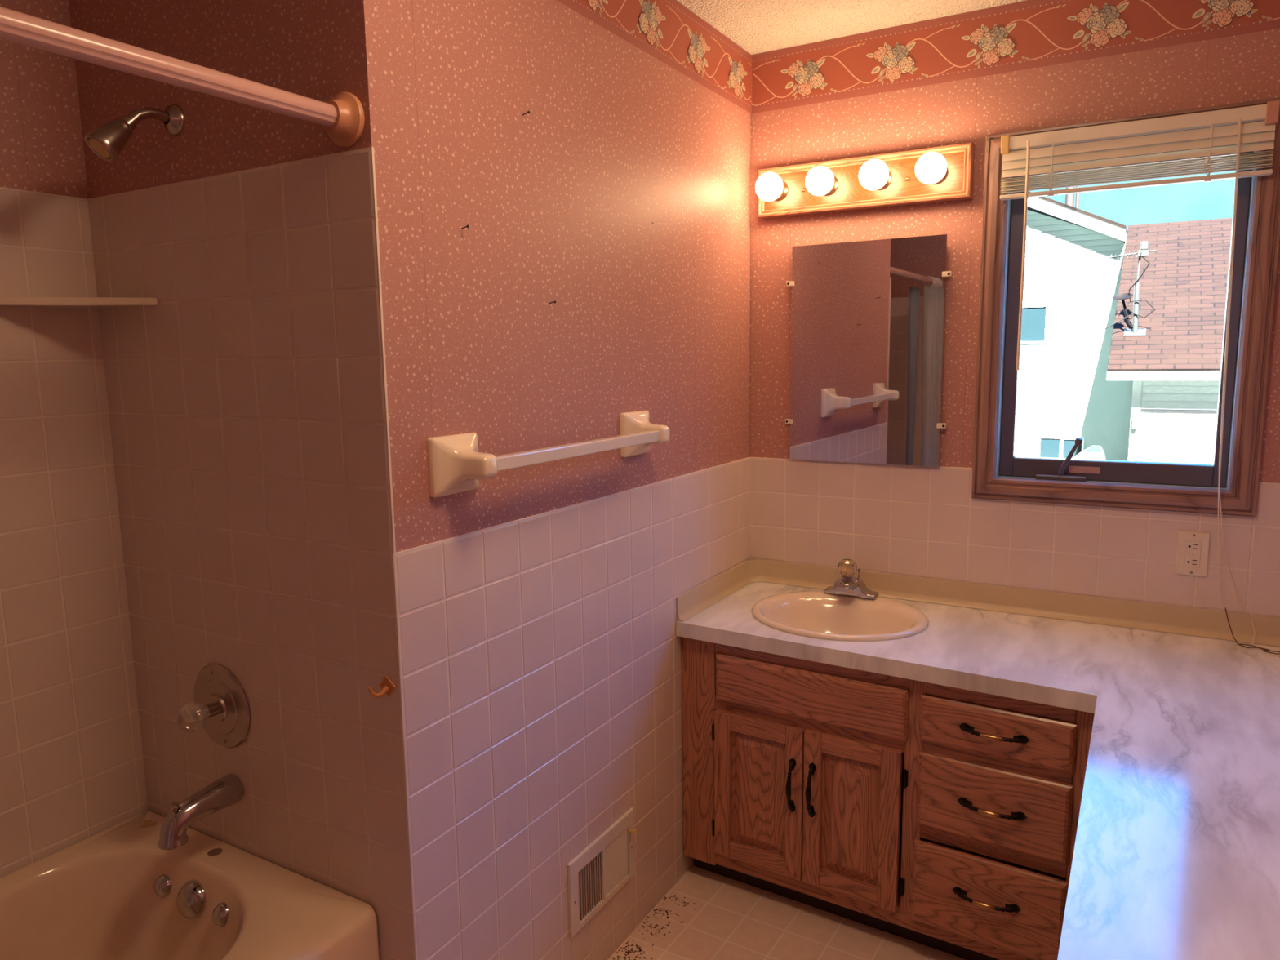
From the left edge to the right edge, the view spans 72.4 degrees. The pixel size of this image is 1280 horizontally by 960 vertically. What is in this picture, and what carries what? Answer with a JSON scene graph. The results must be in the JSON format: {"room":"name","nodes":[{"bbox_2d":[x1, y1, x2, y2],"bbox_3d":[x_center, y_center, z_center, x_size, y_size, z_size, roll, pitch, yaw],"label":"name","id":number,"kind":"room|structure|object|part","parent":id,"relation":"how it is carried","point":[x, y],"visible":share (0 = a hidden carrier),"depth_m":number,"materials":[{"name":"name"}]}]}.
{"room":"bathroom","nodes":[
{"label":"bathroom","id":0,"kind":"room"},
{"bbox_2d":[0,0,148,878],"bbox_3d":[-1.578,0.156,1.205,0.115,2.370,1.642,4,9,30],"label":"wall","id":1,"kind":"structure","parent":0,"point":[72,767],"depth_m":1.76,"materials":[{"name":"tile"}]},
{"bbox_2d":[0,297,157,309],"bbox_3d":[-1.086,-0.341,1.670,0.211,0.015,0.211,4,9,30],"label":"corner shelf","id":2,"kind":"object","parent":1,"relation":"attached to","point":[86,303],"visible":1,"depth_m":1.68,"materials":[{"name":"beige ceramic"}]},
{"bbox_2d":[68,0,417,959],"bbox_3d":[-0.789,0.068,1.746,0.929,2.370,0.110,4,9,30],"label":"wall","id":3,"kind":"structure","parent":0,"point":[248,410],"depth_m":1.62,"materials":[{"name":"tile"}]},
{"bbox_2d":[84,103,184,161],"bbox_3d":[-0.905,-0.625,1.561,0.056,0.122,0.160,5,10,35],"label":"shower","id":4,"kind":"object","parent":3,"relation":"attached to","point":[108,140],"visible":1,"depth_m":1.53,"materials":[{"name":"silver metal"}]},
{"bbox_3d":[-0.888,-0.653,1.578,0.023,0.042,0.084,4,9,30],"label":"arm","id":5,"kind":"part","parent":4,"relation":"part of","materials":[{"name":"silver metal"}]},
{"bbox_2d":[157,773,243,850],"bbox_3d":[-0.872,0.652,1.724,0.062,0.084,0.161,4,9,30],"label":"tub spout","id":6,"kind":"object","parent":3,"relation":"attached to","point":[226,791],"visible":1,"depth_m":1.70,"materials":[{"name":"silver metal"}]},
{"bbox_2d":[177,663,250,748],"bbox_3d":[-0.870,0.464,1.737,0.176,0.176,0.088,4,9,30],"label":"shower valve","id":7,"kind":"object","parent":3,"relation":"attached to","point":[220,706],"visible":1,"depth_m":1.75,"materials":[{"name":"silver metal"}]},
{"bbox_3d":[-0.881,0.467,1.718,0.056,0.053,0.044,4,9,30],"label":"knob","id":8,"kind":"part","parent":7,"relation":"part of","materials":[{"name":"plastic"}]},
{"bbox_3d":[-0.868,0.464,1.742,0.027,0.027,0.045,4,9,30],"label":"stem","id":9,"kind":"part","parent":7,"relation":"part of","materials":[{"name":"silver metal"}]},
{"bbox_2d":[367,675,395,697],"bbox_3d":[-0.446,0.360,1.502,0.036,0.036,0.036,4,9,30],"label":"hook","id":10,"kind":"object","parent":3,"relation":"attached to","point":[387,686],"visible":1,"depth_m":1.51,"materials":[{"name":"gold plastic"}]},
{"bbox_3d":[-0.438,0.357,1.516,0.036,0.036,0.004,4,9,30],"label":"plate","id":11,"kind":"part","parent":10,"relation":"part of","materials":[{"name":"orange plastic"}]},
{"bbox_2d":[316,0,751,959],"bbox_3d":[-0.077,0.000,2.147,0.110,2.370,1.530,4,9,30],"label":"wall","id":12,"kind":"structure","parent":0,"point":[542,656],"depth_m":1.85,"materials":[{"name":"paper"}]},
{"bbox_2d":[0,6,364,146],"bbox_3d":[-0.857,-0.478,0.747,0.084,0.084,1.535,4,9,30],"label":"shower rod","id":13,"kind":"object","parent":12,"relation":"attached to","point":[342,117],"visible":1,"depth_m":1.15,"materials":[{"name":"metal"}]},
{"bbox_2d":[426,409,670,497],"bbox_3d":[-0.138,-0.069,1.840,0.096,0.109,0.768,4,9,30],"label":"towel bar","id":14,"kind":"object","parent":12,"relation":"attached to","point":[456,465],"visible":1,"depth_m":1.60,"materials":[{"name":"beige ceramic"}]},
{"bbox_3d":[-0.300,-0.026,1.563,0.096,0.107,0.121,4,9,30],"label":"post","id":15,"kind":"part","parent":14,"relation":"part of","materials":[{"name":"beige ceramic"}]},
{"bbox_3d":[-0.116,-0.067,1.829,0.025,0.025,0.620,4,9,30],"label":"rod","id":16,"kind":"part","parent":14,"relation":"part of","materials":[{"name":"plastic"}]},
{"bbox_3d":[0.025,-0.112,2.116,0.096,0.107,0.121,4,9,30],"label":"post","id":17,"kind":"part","parent":14,"relation":"part of","materials":[{"name":"beige ceramic"}]},
{"bbox_2d":[567,807,637,937],"bbox_3d":[-0.094,0.945,2.124,0.056,0.181,0.289,4,9,30],"label":"air vent","id":18,"kind":"object","parent":12,"relation":"in","point":[600,870],"visible":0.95,"depth_m":2.11,"materials":[{"name":"white metal"}]},
{"bbox_3d":[-0.017,0.889,2.216,0.021,0.011,0.012,4,9,30],"label":"lever","id":19,"kind":"part","parent":18,"relation":"part of","materials":[{"name":"plastic"}]},
{"bbox_2d":[607,862,966,959],"bbox_3d":[-0.097,1.331,1.429,2.590,0.060,3.330,4,9,30],"label":"floor","id":20,"kind":"structure","parent":0,"point":[731,919],"depth_m":2.27,"materials":[{"name":"beige tile"}]},
{"bbox_2d":[0,810,379,959],"bbox_3d":[-1.175,1.103,1.170,0.728,0.491,1.527,4,9,30],"label":"bathtub","id":21,"kind":"object","parent":20,"relation":"on","point":[112,894],"visible":0.99,"depth_m":1.74,"materials":[{"name":"beige ceramic"}]},
{"bbox_2d":[139,819,156,827],"bbox_3d":[-1.072,0.750,1.910,0.032,0.001,0.033,-2,8,-9],"label":"residue","id":22,"kind":"object","parent":21,"relation":"on","point":[147,823],"visible":1,"depth_m":1.91,"materials":[{"name":"brown"}]},
{"bbox_3d":[-0.895,0.839,1.741,0.074,0.074,0.041,4,9,30],"label":"overflow plate","id":23,"kind":"part","parent":21,"relation":"part of","materials":[{"name":"silver metal"}]},
{"bbox_2d":[612,894,695,959],"bbox_3d":[-0.021,1.193,2.175,0.101,0.001,0.574,4,9,30],"label":"debris","id":24,"kind":"object","parent":20,"relation":"on","point":[637,946],"visible":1,"depth_m":2.27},
{"bbox_2d":[681,636,1094,959],"bbox_3d":[0.666,0.790,2.355,1.038,0.724,0.539,4,10,32],"label":"vanity cabinet","id":25,"kind":"object","parent":20,"relation":"on","point":[940,817],"visible":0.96,"depth_m":2.14,"materials":[{"name":"brown wood"}]},
{"bbox_3d":[0.319,1.020,2.363,0.162,0.046,0.018,4,10,32],"label":"rail","id":26,"kind":"part","parent":25,"relation":"part of","materials":[{"name":"brown wood"}]},
{"bbox_3d":[0.316,0.838,2.337,0.168,0.328,0.016,4,10,32],"label":"raised panel","id":27,"kind":"part","parent":25,"relation":"part of","materials":[{"name":"brown wood"}]},
{"bbox_3d":[0.313,0.656,2.311,0.162,0.046,0.018,4,10,32],"label":"rail","id":28,"kind":"part","parent":25,"relation":"part of","materials":[{"name":"brown wood"}]},
{"bbox_3d":[0.316,0.838,2.337,0.254,0.414,0.019,4,10,32],"label":"door","id":29,"kind":"part","parent":25,"relation":"part of","materials":[{"name":"brown wood"}]},
{"bbox_3d":[0.387,0.746,2.248,0.019,0.054,0.028,4,10,32],"label":"handle mount","id":30,"kind":"part","parent":25,"relation":"part of","materials":[{"name":"black metal"}]},
{"bbox_3d":[0.389,0.840,2.261,0.019,0.054,0.028,4,10,32],"label":"handle mount","id":31,"kind":"part","parent":25,"relation":"part of","materials":[{"name":"black metal"}]},
{"bbox_3d":[0.427,0.624,2.256,0.515,0.038,0.019,4,10,32],"label":"rail","id":32,"kind":"part","parent":25,"relation":"part of","materials":[{"name":"brown wood"}]},
{"bbox_3d":[0.434,0.843,2.232,0.019,0.054,0.028,4,10,32],"label":"handle mount","id":33,"kind":"part","parent":25,"relation":"part of","materials":[{"name":"black metal"}]},
{"bbox_3d":[0.433,0.748,2.219,0.019,0.054,0.028,4,10,32],"label":"handle mount","id":34,"kind":"part","parent":25,"relation":"part of","materials":[{"name":"black metal"}]},
{"bbox_3d":[0.421,0.548,2.224,0.515,0.130,0.019,4,10,32],"label":"false drawer","id":35,"kind":"part","parent":25,"relation":"part of","materials":[{"name":"brown wood"}]},
{"bbox_3d":[0.532,1.036,2.227,0.153,0.046,0.018,4,10,32],"label":"rail","id":36,"kind":"part","parent":25,"relation":"part of","materials":[{"name":"brown wood"}]},
{"bbox_3d":[0.530,0.853,2.201,0.160,0.330,0.016,4,10,32],"label":"raised panel","id":37,"kind":"part","parent":25,"relation":"part of","materials":[{"name":"brown wood"}]},
{"bbox_3d":[0.527,0.670,2.174,0.153,0.046,0.018,4,10,32],"label":"rail","id":38,"kind":"part","parent":25,"relation":"part of","materials":[{"name":"brown wood"}]},
{"bbox_3d":[0.530,0.853,2.200,0.246,0.416,0.019,4,10,32],"label":"door","id":39,"kind":"part","parent":25,"relation":"part of","materials":[{"name":"brown wood"}]},
{"bbox_3d":[0.587,1.080,2.221,0.880,0.049,0.019,4,10,32],"label":"rail","id":40,"kind":"part","parent":25,"relation":"part of","materials":[{"name":"brown wood"}]},
{"bbox_3d":[0.578,0.477,2.135,0.880,0.040,0.019,4,10,32],"label":"rail","id":41,"kind":"part","parent":25,"relation":"part of","materials":[{"name":"brown wood"}]},
{"bbox_3d":[0.752,0.965,2.028,0.024,0.019,0.059,-3,8,-15],"label":"handle mount","id":42,"kind":"part","parent":25,"relation":"part of","materials":[{"name":"black metal"}]},
{"bbox_3d":[0.757,0.749,2.011,0.024,0.019,0.059,-3,8,-15],"label":"handle mount","id":43,"kind":"part","parent":25,"relation":"part of","materials":[{"name":"black metal"}]},
{"bbox_3d":[0.752,0.569,1.987,0.024,0.019,0.059,-3,8,-15],"label":"handle mount","id":44,"kind":"part","parent":25,"relation":"part of","materials":[{"name":"black metal"}]},
{"bbox_3d":[0.801,0.980,2.025,0.335,0.206,0.019,4,10,32],"label":"drawer","id":45,"kind":"part","parent":25,"relation":"part of","materials":[{"name":"brown wood"}]},
{"bbox_3d":[0.819,0.852,2.036,0.320,0.046,0.019,4,10,32],"label":"rail","id":46,"kind":"part","parent":25,"relation":"part of","materials":[{"name":"brown wood"}]},
{"bbox_3d":[0.805,0.751,2.006,0.331,0.186,0.019,4,10,32],"label":"drawer","id":47,"kind":"part","parent":25,"relation":"part of","materials":[{"name":"brown wood"}]},
{"bbox_3d":[0.816,0.640,2.006,0.320,0.038,0.019,4,10,32],"label":"rail","id":48,"kind":"part","parent":25,"relation":"part of","materials":[{"name":"brown wood"}]},
{"bbox_3d":[0.803,0.575,1.981,0.332,0.114,0.019,4,10,32],"label":"drawer","id":49,"kind":"part","parent":25,"relation":"part of","materials":[{"name":"brown wood"}]},
{"bbox_3d":[0.830,0.971,1.978,0.059,0.019,0.024,-2,8,-9],"label":"handle mount","id":50,"kind":"part","parent":25,"relation":"part of","materials":[{"name":"black metal"}]},
{"bbox_3d":[0.836,0.755,1.961,0.059,0.019,0.024,-2,8,-9],"label":"handle mount","id":51,"kind":"part","parent":25,"relation":"part of","materials":[{"name":"black metal"}]},
{"bbox_3d":[0.831,0.575,1.937,0.059,0.019,0.024,-2,8,-9],"label":"handle mount","id":52,"kind":"part","parent":25,"relation":"part of","materials":[{"name":"black metal"}]},
{"bbox_3d":[0.825,0.969,1.095,0.496,0.725,1.460,4,9,30],"label":"base cabinet","id":53,"kind":"object","parent":20,"relation":"on","visible":0},
{"bbox_2d":[675,582,1279,959],"bbox_3d":[0.504,0.521,1.543,1.557,0.040,2.098,4,9,30],"label":"countertop","id":54,"kind":"structure","parent":53,"relation":"on","point":[1176,856],"depth_m":1.59,"materials":[{"name":"laminate"}]},
{"bbox_2d":[751,591,928,640],"bbox_3d":[0.548,0.441,2.428,0.480,0.158,0.430,4,9,30],"label":"sink","id":55,"kind":"object","parent":54,"relation":"in","point":[813,614],"visible":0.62,"depth_m":2.52,"materials":[{"name":"beige ceramic"}]},
{"bbox_2d":[823,559,879,599],"bbox_3d":[0.606,0.290,2.548,0.154,0.105,0.117,4,9,30],"label":"sink faucet","id":56,"kind":"object","parent":54,"relation":"on","point":[848,584],"visible":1,"depth_m":2.54,"materials":[{"name":"silver metal"}]},
{"bbox_3d":[0.595,0.305,2.534,0.062,0.021,0.079,4,9,30],"label":"spout","id":57,"kind":"part","parent":56,"relation":"part of","materials":[{"name":"silver metal"}]},
{"bbox_3d":[0.608,0.257,2.563,0.056,0.045,0.056,4,9,30],"label":"knob","id":58,"kind":"part","parent":56,"relation":"part of","materials":[{"name":"clear plastic"}]},
{"bbox_3d":[0.609,0.284,2.567,0.034,0.022,0.034,4,9,30],"label":"handle stem","id":59,"kind":"part","parent":56,"relation":"part of","materials":[{"name":"silver metal"}]},
{"bbox_2d":[676,560,1279,646],"bbox_3d":[0.901,0.365,2.215,1.556,0.067,0.511,4,9,30],"label":"backsplash","id":60,"kind":"structure","parent":54,"relation":"on","point":[1204,623],"depth_m":2.42,"materials":[{"name":"beige laminate"}]},
{"bbox_2d":[676,0,1026,54],"bbox_3d":[-0.119,-1.088,1.105,2.590,0.080,3.380,4,9,30],"label":"ceiling","id":61,"kind":"structure","parent":0,"point":[756,26],"depth_m":2.31,"materials":[{"name":"white paint"}]},
{"bbox_2d":[749,0,1279,617],"bbox_3d":[1.049,-0.056,2.429,1.770,2.370,0.110,4,9,30],"label":"wall","id":62,"kind":"structure","parent":0,"point":[970,77],"depth_m":2.38,"materials":[{"name":"paper"}]},
{"bbox_2d":[755,142,974,219],"bbox_3d":[0.597,-0.835,2.436,0.608,0.140,0.142,4,9,30],"label":"vanity light","id":63,"kind":"object","parent":62,"relation":"attached to","point":[940,174],"visible":1,"depth_m":2.43,"materials":[{"name":"brown wood"}]},
{"bbox_2d":[755,172,787,201],"bbox_3d":[0.382,-0.851,2.543,0.080,0.080,0.112,4,9,30],"label":"bulb","id":64,"kind":"object","parent":63,"relation":"attached to","point":[770,186],"depth_m":2.51,"materials":[{"name":"white glass"}]},
{"bbox_2d":[804,165,838,195],"bbox_3d":[0.512,-0.842,2.467,0.080,0.080,0.112,4,9,30],"label":"bulb","id":65,"kind":"object","parent":63,"relation":"attached to","point":[820,180],"depth_m":2.43,"materials":[{"name":"white glass"}]},
{"bbox_3d":[0.626,-0.844,2.483,0.574,0.110,0.030,4,9,30],"label":"plate","id":66,"kind":"part","parent":63,"relation":"part of","materials":[{"name":"brown wood"}]},
{"bbox_2d":[858,159,891,190],"bbox_3d":[0.644,-0.833,2.392,0.080,0.080,0.112,4,9,30],"label":"bulb","id":67,"kind":"object","parent":63,"relation":"attached to","point":[873,174],"depth_m":2.36,"materials":[{"name":"white glass"}]},
{"bbox_2d":[915,151,947,184],"bbox_3d":[0.774,-0.824,2.316,0.080,0.080,0.112,4,9,30],"label":"bulb","id":68,"kind":"object","parent":63,"relation":"attached to","point":[931,167],"depth_m":2.28,"materials":[{"name":"white glass"}]},
{"bbox_2d":[785,234,951,466],"bbox_3d":[0.650,-0.367,2.539,0.476,0.638,0.015,4,9,31],"label":"wall mirror","id":69,"kind":"object","parent":62,"relation":"attached to","point":[868,321],"visible":1,"depth_m":2.53,"materials":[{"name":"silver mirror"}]},
{"bbox_2d":[971,97,1279,515],"bbox_3d":[1.228,-0.417,2.255,0.654,0.966,0.129,4,9,30],"label":"window","id":70,"kind":"structure","parent":62,"relation":"in","point":[997,473],"depth_m":2.24,"materials":[{"name":"brown wood"}]},
{"bbox_2d":[985,137,990,151],"bbox_3d":[0.914,-0.881,2.296,0.009,0.035,0.004,4,9,30],"label":"curtain rod bracket","id":71,"kind":"object","parent":70,"relation":"attached to","point":[988,140],"visible":1,"depth_m":2.30,"materials":[{"name":"brown wood"}]},
{"bbox_3d":[1.103,-0.016,2.372,0.056,0.002,0.018,4,9,30],"label":"plate","id":72,"kind":"part","parent":70,"relation":"part of","materials":[{"name":"brown metal"}]},
{"bbox_3d":[1.143,-0.060,2.322,0.021,0.111,0.067,-5,9,-26],"label":"crank handle","id":73,"kind":"part","parent":70,"relation":"part of","materials":[{"name":"brown metal"}]},
{"bbox_3d":[1.162,-0.012,2.338,0.056,0.002,0.018,4,9,30],"label":"plate","id":74,"kind":"part","parent":70,"relation":"part of","materials":[{"name":"brown metal"}]},
{"bbox_3d":[1.243,-0.421,2.280,0.532,0.852,0.045,4,9,30],"label":"sash","id":75,"kind":"part","parent":70,"relation":"part of","materials":[{"name":"brown wood"}]},
{"bbox_2d":[1000,100,1279,656],"bbox_3d":[1.241,-0.237,2.146,0.718,1.265,0.090,4,9,30],"label":"window blind","id":76,"kind":"object","parent":70,"relation":"attached to","point":[1258,131],"visible":1,"depth_m":2.11,"materials":[{"name":"plastic"}]},
{"bbox_3d":[1.038,-0.783,2.208,0.036,0.127,0.024,4,9,30],"label":"ladder cord","id":77,"kind":"part","parent":76,"relation":"part of","materials":[{"name":"beige fabric"}]},
{"bbox_3d":[1.191,-0.719,2.137,0.580,0.010,0.025,4,9,30],"label":"rail","id":78,"kind":"part","parent":76,"relation":"part of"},
{"bbox_3d":[1.329,-0.763,2.040,0.023,0.127,0.024,4,9,30],"label":"ladder cord","id":79,"kind":"part","parent":76,"relation":"part of","materials":[{"name":"beige fabric"}]},
{"bbox_3d":[1.435,-0.214,2.069,0.120,1.232,0.024,2,9,21],"label":"lift cord","id":80,"kind":"part","parent":76,"relation":"part of","materials":[{"name":"white fabric"}]},
{"bbox_3d":[1.482,0.365,2.086,0.040,0.083,0.169,-7,10,-37],"label":"cord","id":81,"kind":"part","parent":76,"relation":"part of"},
{"bbox_2d":[1174,530,1210,577],"bbox_3d":[1.389,0.186,2.195,0.069,0.113,0.010,4,9,30],"label":"electrical outlet","id":82,"kind":"object","parent":62,"relation":"attached to","point":[1193,550],"visible":1,"depth_m":2.19,"materials":[{"name":"beige plastic"}]},
{"bbox_2d":[1184,540,1201,568],"bbox_3d":[1.387,0.186,2.193,0.033,0.067,0.003,4,9,30],"label":"receptacle","id":83,"kind":"object","parent":82,"relation":"attached to","point":[1193,548],"depth_m":2.19,"materials":[{"name":"beige plastic"}]},
{"label":"outside","id":84,"kind":"structure","parent":0,"visible":0},
{"bbox_2d":[1136,408,1217,461],"bbox_3d":[23.088,-3.325,41.732,120.000,0.001,89.700,4,9,30],"label":"garage door","id":85,"kind":"structure","parent":84,"point":[1140,408],"depth_m":41.53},
{"bbox_2d":[1015,186,1133,460],"bbox_3d":[6.983,-4.057,19.410,7.370,8.218,7.860,4,9,30],"label":"neighbor house","id":86,"kind":"structure","parent":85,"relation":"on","point":[1065,394],"depth_m":15.07,"materials":[{"name":"white paint"}]},
{"bbox_3d":[6.896,-2.732,15.337,0.405,0.590,0.006,4,9,30],"label":"pane","id":87,"kind":"part","parent":86,"relation":"part of","materials":[{"name":"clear glass"}]},
{"bbox_3d":[7.254,-0.275,15.498,0.315,0.930,0.006,4,9,30],"label":"pane","id":88,"kind":"part","parent":86,"relation":"part of","materials":[{"name":"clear glass"}]},
{"bbox_3d":[7.563,-0.251,15.320,0.290,0.925,0.006,4,9,30],"label":"pane","id":89,"kind":"part","parent":86,"relation":"part of","materials":[{"name":"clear glass"}]},
{"bbox_2d":[1073,445,1106,459],"bbox_3d":[6.420,0.283,12.594,0.500,1.569,0.440,4,9,30],"label":"cover","id":90,"kind":"object","parent":85,"relation":"on","point":[1095,452],"visible":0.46,"depth_m":12.37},
{"bbox_2d":[1106,217,1232,464],"bbox_3d":[11.286,-1.732,13.944,6.401,5.042,9.580,4,9,30],"label":"neighboring house","id":91,"kind":"structure","parent":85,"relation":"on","point":[1176,364],"depth_m":11.71,"materials":[{"name":"red brick"}]},
{"bbox_2d":[1099,240,1155,336],"bbox_3d":[6.696,-2.608,11.955,0.652,1.265,0.307,4,9,30],"label":"roof antenna","id":92,"kind":"object","parent":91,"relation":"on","point":[1144,252],"visible":1,"depth_m":11.96,"materials":[{"name":"white metal"}]},
{"bbox_3d":[6.649,-2.312,12.002,0.314,0.506,0.187,4,9,30],"label":"dish","id":93,"kind":"part","parent":92,"relation":"part of","materials":[{"name":"grey metal"}]},
{"bbox_3d":[6.815,-2.032,12.032,0.260,0.100,0.184,4,9,30],"label":"plate","id":94,"kind":"part","parent":92,"relation":"part of","materials":[{"name":"white metal"}]},
{"bbox_2d":[1131,417,1137,429],"bbox_3d":[6.552,-0.751,11.585,0.060,0.160,0.054,4,9,30],"label":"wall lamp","id":95,"kind":"object","parent":91,"relation":"attached to","point":[1134,420],"depth_m":11.56,"materials":[{"name":"white"}]},
{"bbox_3d":[6.588,-0.083,11.717,0.100,2.540,0.034,4,9,30],"label":"corner trim","id":96,"kind":"part","parent":91,"relation":"part of","materials":[{"name":"white"}]}
]}

